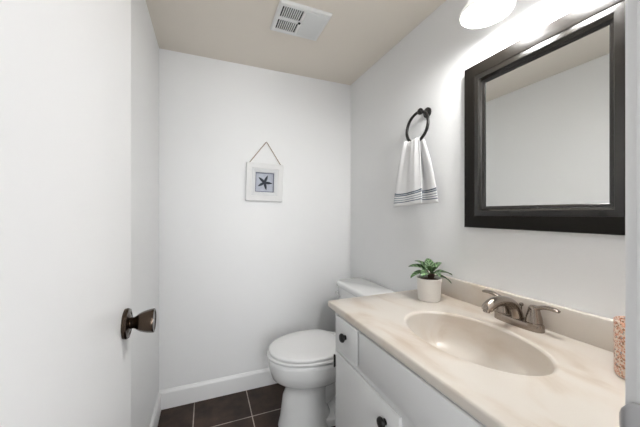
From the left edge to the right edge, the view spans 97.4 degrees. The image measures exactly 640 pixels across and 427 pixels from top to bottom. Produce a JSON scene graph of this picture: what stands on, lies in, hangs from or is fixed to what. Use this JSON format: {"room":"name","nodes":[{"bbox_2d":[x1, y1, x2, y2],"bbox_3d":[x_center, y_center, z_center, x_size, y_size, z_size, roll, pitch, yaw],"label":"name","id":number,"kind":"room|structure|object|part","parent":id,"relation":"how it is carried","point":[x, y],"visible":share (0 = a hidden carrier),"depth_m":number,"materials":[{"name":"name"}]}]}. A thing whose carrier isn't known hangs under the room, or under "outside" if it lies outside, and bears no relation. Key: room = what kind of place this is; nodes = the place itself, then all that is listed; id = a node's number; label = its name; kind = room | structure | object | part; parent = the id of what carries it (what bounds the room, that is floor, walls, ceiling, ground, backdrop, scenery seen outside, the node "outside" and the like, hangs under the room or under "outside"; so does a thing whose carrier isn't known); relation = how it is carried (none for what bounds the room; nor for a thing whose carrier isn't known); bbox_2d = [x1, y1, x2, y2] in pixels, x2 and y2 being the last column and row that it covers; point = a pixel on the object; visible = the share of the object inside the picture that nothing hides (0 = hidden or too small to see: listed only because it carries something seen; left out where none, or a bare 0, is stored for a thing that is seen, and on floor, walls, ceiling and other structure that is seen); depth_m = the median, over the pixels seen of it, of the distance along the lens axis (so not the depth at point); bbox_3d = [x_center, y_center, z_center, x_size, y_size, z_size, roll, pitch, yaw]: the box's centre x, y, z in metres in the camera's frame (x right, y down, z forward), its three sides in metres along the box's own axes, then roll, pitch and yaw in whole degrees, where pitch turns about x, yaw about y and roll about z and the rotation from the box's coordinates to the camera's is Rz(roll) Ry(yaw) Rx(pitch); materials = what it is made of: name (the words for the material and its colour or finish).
{"room":"bathroom","nodes":[
{"label":"bathroom","id":0,"kind":"room"},
{"bbox_2d":[131,0,158,426],"bbox_3d":[-0.674,0.092,0.852,0.080,2.195,1.976,0,0,-22],"label":"wall","id":1,"kind":"structure","parent":0,"point":[144,45],"depth_m":1.28,"materials":[{"name":"paint"}]},
{"bbox_2d":[0,0,155,426],"bbox_3d":[-0.351,0.169,0.373,0.159,2.018,0.592,0,0,-22],"label":"door","id":2,"kind":"structure","parent":1,"relation":"in","point":[67,321],"depth_m":0.34,"materials":[{"name":"paint"}]},
{"bbox_3d":[-0.389,0.237,0.616,0.047,0.050,0.052,0,0,-22],"label":"knob","id":3,"kind":"part","parent":2,"relation":"part of","materials":[{"name":"brown metal"}]},
{"bbox_2d":[150,392,160,426],"bbox_3d":[-0.634,1.133,0.877,0.013,0.114,1.773,0,0,-22],"label":"baseboard","id":4,"kind":"structure","parent":1,"relation":"attached to","point":[157,410],"depth_m":1.57,"materials":[{"name":"paint"}]},
{"bbox_2d":[157,383,335,426],"bbox_3d":[-0.028,1.220,1.114,1.474,0.060,1.976,0,0,-22],"label":"floor","id":5,"kind":"structure","parent":0,"point":[261,406],"depth_m":1.69,"materials":[{"name":"tile"}]},
{"bbox_2d":[267,278,394,426],"bbox_3d":[0.047,0.824,1.676,0.725,0.738,0.446,0,0,-22],"label":"toilet","id":6,"kind":"object","parent":5,"relation":"on","point":[302,362],"visible":0.59,"depth_m":1.53,"materials":[{"name":"ceramic"}]},
{"bbox_3d":[-0.057,0.783,1.633,0.501,0.019,0.381,0,0,-22],"label":"seat","id":7,"kind":"part","parent":6,"relation":"part of","materials":[{"name":"plastic"}]},
{"bbox_3d":[-0.083,0.760,1.623,0.427,0.020,0.371,0,0,-22],"label":"lid","id":8,"kind":"part","parent":6,"relation":"part of","materials":[{"name":"plastic"}]},
{"bbox_3d":[0.279,0.640,1.770,0.206,0.305,0.424,0,0,-22],"label":"tank","id":9,"kind":"part","parent":6,"relation":"part of","materials":[{"name":"ceramic"}]},
{"bbox_3d":[0.279,0.471,1.770,0.224,0.033,0.446,0,0,-22],"label":"tank lid","id":10,"kind":"part","parent":6,"relation":"part of","materials":[{"name":"ceramic"}]},
{"bbox_2d":[334,313,485,426],"bbox_3d":[0.469,0.800,0.857,0.581,0.780,0.893,0,0,-22],"label":"vanity cabinet","id":11,"kind":"object","parent":5,"relation":"on","point":[374,388],"visible":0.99,"depth_m":0.86,"materials":[{"name":"paint"}]},
{"bbox_3d":[0.085,0.470,1.061,0.024,0.033,0.033,0,0,-22],"label":"knob","id":12,"kind":"part","parent":11,"relation":"part of","materials":[{"name":"black metal"}]},
{"bbox_3d":[0.102,0.474,1.068,0.012,0.125,0.170,0,0,-22],"label":"drawer","id":13,"kind":"part","parent":11,"relation":"part of","materials":[{"name":"paint"}]},
{"bbox_3d":[0.145,0.819,0.961,0.012,0.513,0.408,0,0,-22],"label":"door","id":14,"kind":"part","parent":11,"relation":"part of","materials":[{"name":"paint"}]},
{"bbox_3d":[0.181,0.614,0.825,0.024,0.033,0.033,0,0,-22],"label":"knob","id":15,"kind":"part","parent":11,"relation":"part of","materials":[{"name":"black metal"}]},
{"bbox_3d":[0.232,0.474,0.748,0.012,0.125,0.492,0,0,-22],"label":"false panel","id":16,"kind":"part","parent":11,"relation":"part of","materials":[{"name":"paint"}]},
{"bbox_2d":[328,272,624,426],"bbox_3d":[0.471,0.401,0.889,0.554,0.216,0.955,0,0,-22],"label":"countertop","id":17,"kind":"structure","parent":11,"relation":"on","point":[503,374],"depth_m":0.80,"materials":[{"name":"stone"}]},
{"bbox_2d":[408,258,451,302],"bbox_3d":[0.488,0.293,1.246,0.182,0.171,0.150,0,0,-22],"label":"potted plant","id":18,"kind":"object","parent":17,"relation":"on","point":[428,284],"visible":1,"depth_m":1.21,"materials":[{"name":"green plant"}]},
{"bbox_3d":[0.480,0.330,1.237,0.103,0.098,0.103,0,0,-22],"label":"pot","id":19,"kind":"part","parent":18,"relation":"part of","materials":[{"name":"white ceramic"}]},
{"bbox_2d":[407,313,553,375],"bbox_3d":[0.458,0.447,0.872,0.292,0.123,0.443,0,0,-22],"label":"basin","id":20,"kind":"object","parent":17,"relation":"in","point":[485,348],"depth_m":0.94,"materials":[{"name":"ceramic"}]},
{"bbox_2d":[481,289,560,333],"bbox_3d":[0.659,0.326,0.940,0.207,0.106,0.211,0,0,30],"label":"faucet","id":21,"kind":"object","parent":17,"relation":"on","point":[508,310],"visible":1,"depth_m":0.92,"materials":[{"name":"silver metal"}]},
{"bbox_3d":[0.641,0.304,1.038,0.027,0.033,0.083,0,0,-30],"label":"lever","id":22,"kind":"part","parent":21,"relation":"part of","materials":[{"name":"silver metal"}]},
{"bbox_3d":[0.609,0.321,0.935,0.184,0.098,0.041,0,0,-22],"label":"spout","id":23,"kind":"part","parent":21,"relation":"part of","materials":[{"name":"silver metal"}]},
{"bbox_3d":[0.659,0.331,1.010,0.049,0.065,0.049,0,0,-22],"label":"handle","id":24,"kind":"part","parent":21,"relation":"part of","materials":[{"name":"silver metal"}]},
{"bbox_3d":[0.697,0.331,0.915,0.049,0.065,0.049,0,0,-22],"label":"handle","id":25,"kind":"part","parent":21,"relation":"part of","materials":[{"name":"silver metal"}]},
{"bbox_3d":[0.704,0.304,0.883,0.027,0.033,0.083,0,0,-14],"label":"lever","id":26,"kind":"part","parent":21,"relation":"part of","materials":[{"name":"silver metal"}]},
{"bbox_2d":[613,316,624,378],"bbox_3d":[0.730,0.314,0.643,0.080,0.130,0.080,0,0,-22],"label":"tumbler","id":27,"kind":"object","parent":17,"relation":"on","point":[618,321],"visible":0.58,"depth_m":0.65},
{"bbox_2d":[159,48,350,389],"bbox_3d":[-0.385,0.092,1.993,1.314,2.195,0.080,0,0,-22],"label":"wall","id":28,"kind":"structure","parent":0,"point":[237,275],"depth_m":1.89,"materials":[{"name":"paint"}]},
{"bbox_2d":[159,368,276,409],"bbox_3d":[-0.367,1.133,1.950,1.314,0.114,0.013,0,0,-22],"label":"baseboard","id":29,"kind":"structure","parent":28,"relation":"attached to","point":[204,390],"depth_m":1.82,"materials":[{"name":"paint"}]},
{"bbox_3d":[-0.371,-0.493,1.950,0.006,0.006,0.019,0,0,-22],"label":"nail","id":30,"kind":"object","parent":28,"relation":"attached to","visible":0},
{"bbox_2d":[245,142,282,201],"bbox_3d":[-0.381,-0.290,1.935,0.259,0.417,0.026,0,0,-22],"label":"picture frame","id":31,"kind":"object","parent":30,"relation":"hanging from","point":[264,182],"visible":1,"depth_m":1.93,"materials":[{"name":"white wood"}]},
{"bbox_3d":[-0.381,-0.214,1.935,0.259,0.265,0.026,0,0,-22],"label":"frame","id":32,"kind":"part","parent":31,"relation":"part of","materials":[{"name":"white wood"}]},
{"bbox_3d":[-0.381,-0.214,1.935,0.184,0.190,0.023,0,0,-22],"label":"frame","id":33,"kind":"part","parent":31,"relation":"part of","materials":[{"name":"white wood"}]},
{"bbox_2d":[146,0,445,84],"bbox_3d":[-0.028,-1.035,1.114,1.474,0.060,1.976,0,0,-22],"label":"ceiling","id":34,"kind":"structure","parent":0,"point":[358,33],"depth_m":1.56,"materials":[{"name":"paint"}]},
{"bbox_2d":[270,0,332,40],"bbox_3d":[-0.104,-0.996,1.467,0.267,0.018,0.228,0,0,-22],"label":"exhaust fan","id":35,"kind":"object","parent":34,"relation":"attached to","point":[291,18],"visible":1,"depth_m":1.44,"materials":[{"name":"white plastic"}]},
{"bbox_2d":[276,20,295,32],"bbox_3d":[-0.178,-0.994,1.488,0.090,0.005,0.082,0,0,-22],"label":"grille","id":36,"kind":"object","parent":35,"relation":"attached to","point":[283,26],"depth_m":1.49,"materials":[{"name":"white plastic"}]},
{"bbox_2d":[281,6,302,20],"bbox_3d":[-0.141,-0.994,1.398,0.090,0.005,0.082,0,0,-22],"label":"grille","id":37,"kind":"object","parent":35,"relation":"attached to","point":[288,13],"depth_m":1.40,"materials":[{"name":"white plastic"}]},
{"bbox_2d":[351,0,624,318],"bbox_3d":[0.618,0.092,1.376,0.080,2.195,1.976,0,0,-22],"label":"wall","id":38,"kind":"structure","parent":0,"point":[584,272],"depth_m":1.32,"materials":[{"name":"paint"}]},
{"bbox_2d":[405,107,430,141],"bbox_3d":[0.512,-0.448,1.440,0.068,0.186,0.170,0,0,-22],"label":"towel ring","id":39,"kind":"object","parent":38,"relation":"attached to","point":[426,113],"visible":0.94,"depth_m":1.41,"materials":[{"name":"black metal"}]},
{"bbox_2d":[393,136,437,206],"bbox_3d":[0.484,-0.210,1.448,0.049,0.352,0.296,0,0,-22],"label":"hand towel","id":40,"kind":"object","parent":39,"relation":"hanging from","point":[415,181],"visible":1,"depth_m":1.42,"materials":[{"name":"fabric"}]},
{"bbox_3d":[0.522,-0.515,1.425,0.060,0.052,0.052,0,0,-22],"label":"mounting post","id":41,"kind":"part","parent":39,"relation":"part of","materials":[{"name":"black metal"}]},
{"bbox_2d":[459,0,515,28],"bbox_3d":[0.642,-0.794,0.897,0.236,0.205,0.356,0,0,-22],"label":"vanity light","id":42,"kind":"object","parent":38,"relation":"attached to","point":[476,14],"visible":1,"depth_m":1.02,"materials":[{"name":"glass"}]},
{"bbox_3d":[0.575,-0.764,0.972,0.054,0.079,0.054,0,0,-22],"label":"bulb","id":43,"kind":"part","parent":42,"relation":"part of","materials":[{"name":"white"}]},
{"bbox_2d":[429,272,613,352],"bbox_3d":[0.719,0.337,0.988,0.020,0.087,0.953,0,0,-22],"label":"backsplash","id":44,"kind":"structure","parent":38,"relation":"attached to","point":[595,330],"depth_m":0.88,"materials":[{"name":"stone"}]},
{"bbox_3d":[0.323,0.093,0.250,1.314,2.195,0.110,0,0,-22],"label":"wall","id":45,"kind":"structure","parent":0,"visible":0},
{"bbox_2d":[619,0,639,426],"bbox_3d":[0.410,0.140,0.292,0.070,2.100,0.128,0,0,-22],"label":"trim","id":46,"kind":"structure","parent":45,"relation":"attached to","point":[629,414],"depth_m":0.34,"materials":[{"name":"paint"}]},
{"bbox_3d":[0.372,0.250,0.318,0.006,0.064,0.052,0,0,-22],"label":"strike plate","id":47,"kind":"part","parent":46,"relation":"part of","materials":[{"name":"metal"}]},
{"bbox_3d":[0.739,-0.687,0.948,0.019,0.008,0.008,0,0,-22],"label":"nail","id":48,"kind":"object","parent":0,"visible":0},
{"bbox_2d":[464,0,624,234],"bbox_3d":[0.730,-0.317,0.953,0.030,0.751,0.547,0,0,-22],"label":"wall mirror","id":49,"kind":"object","parent":48,"relation":"hanging from","point":[544,114],"visible":0.97,"depth_m":0.91,"materials":[{"name":"black wood"}]},
{"bbox_3d":[0.739,-0.277,0.957,0.005,0.498,0.375,0,0,-22],"label":"glass","id":50,"kind":"part","parent":49,"relation":"part of","materials":[{"name":"white mirror"}]}
]}

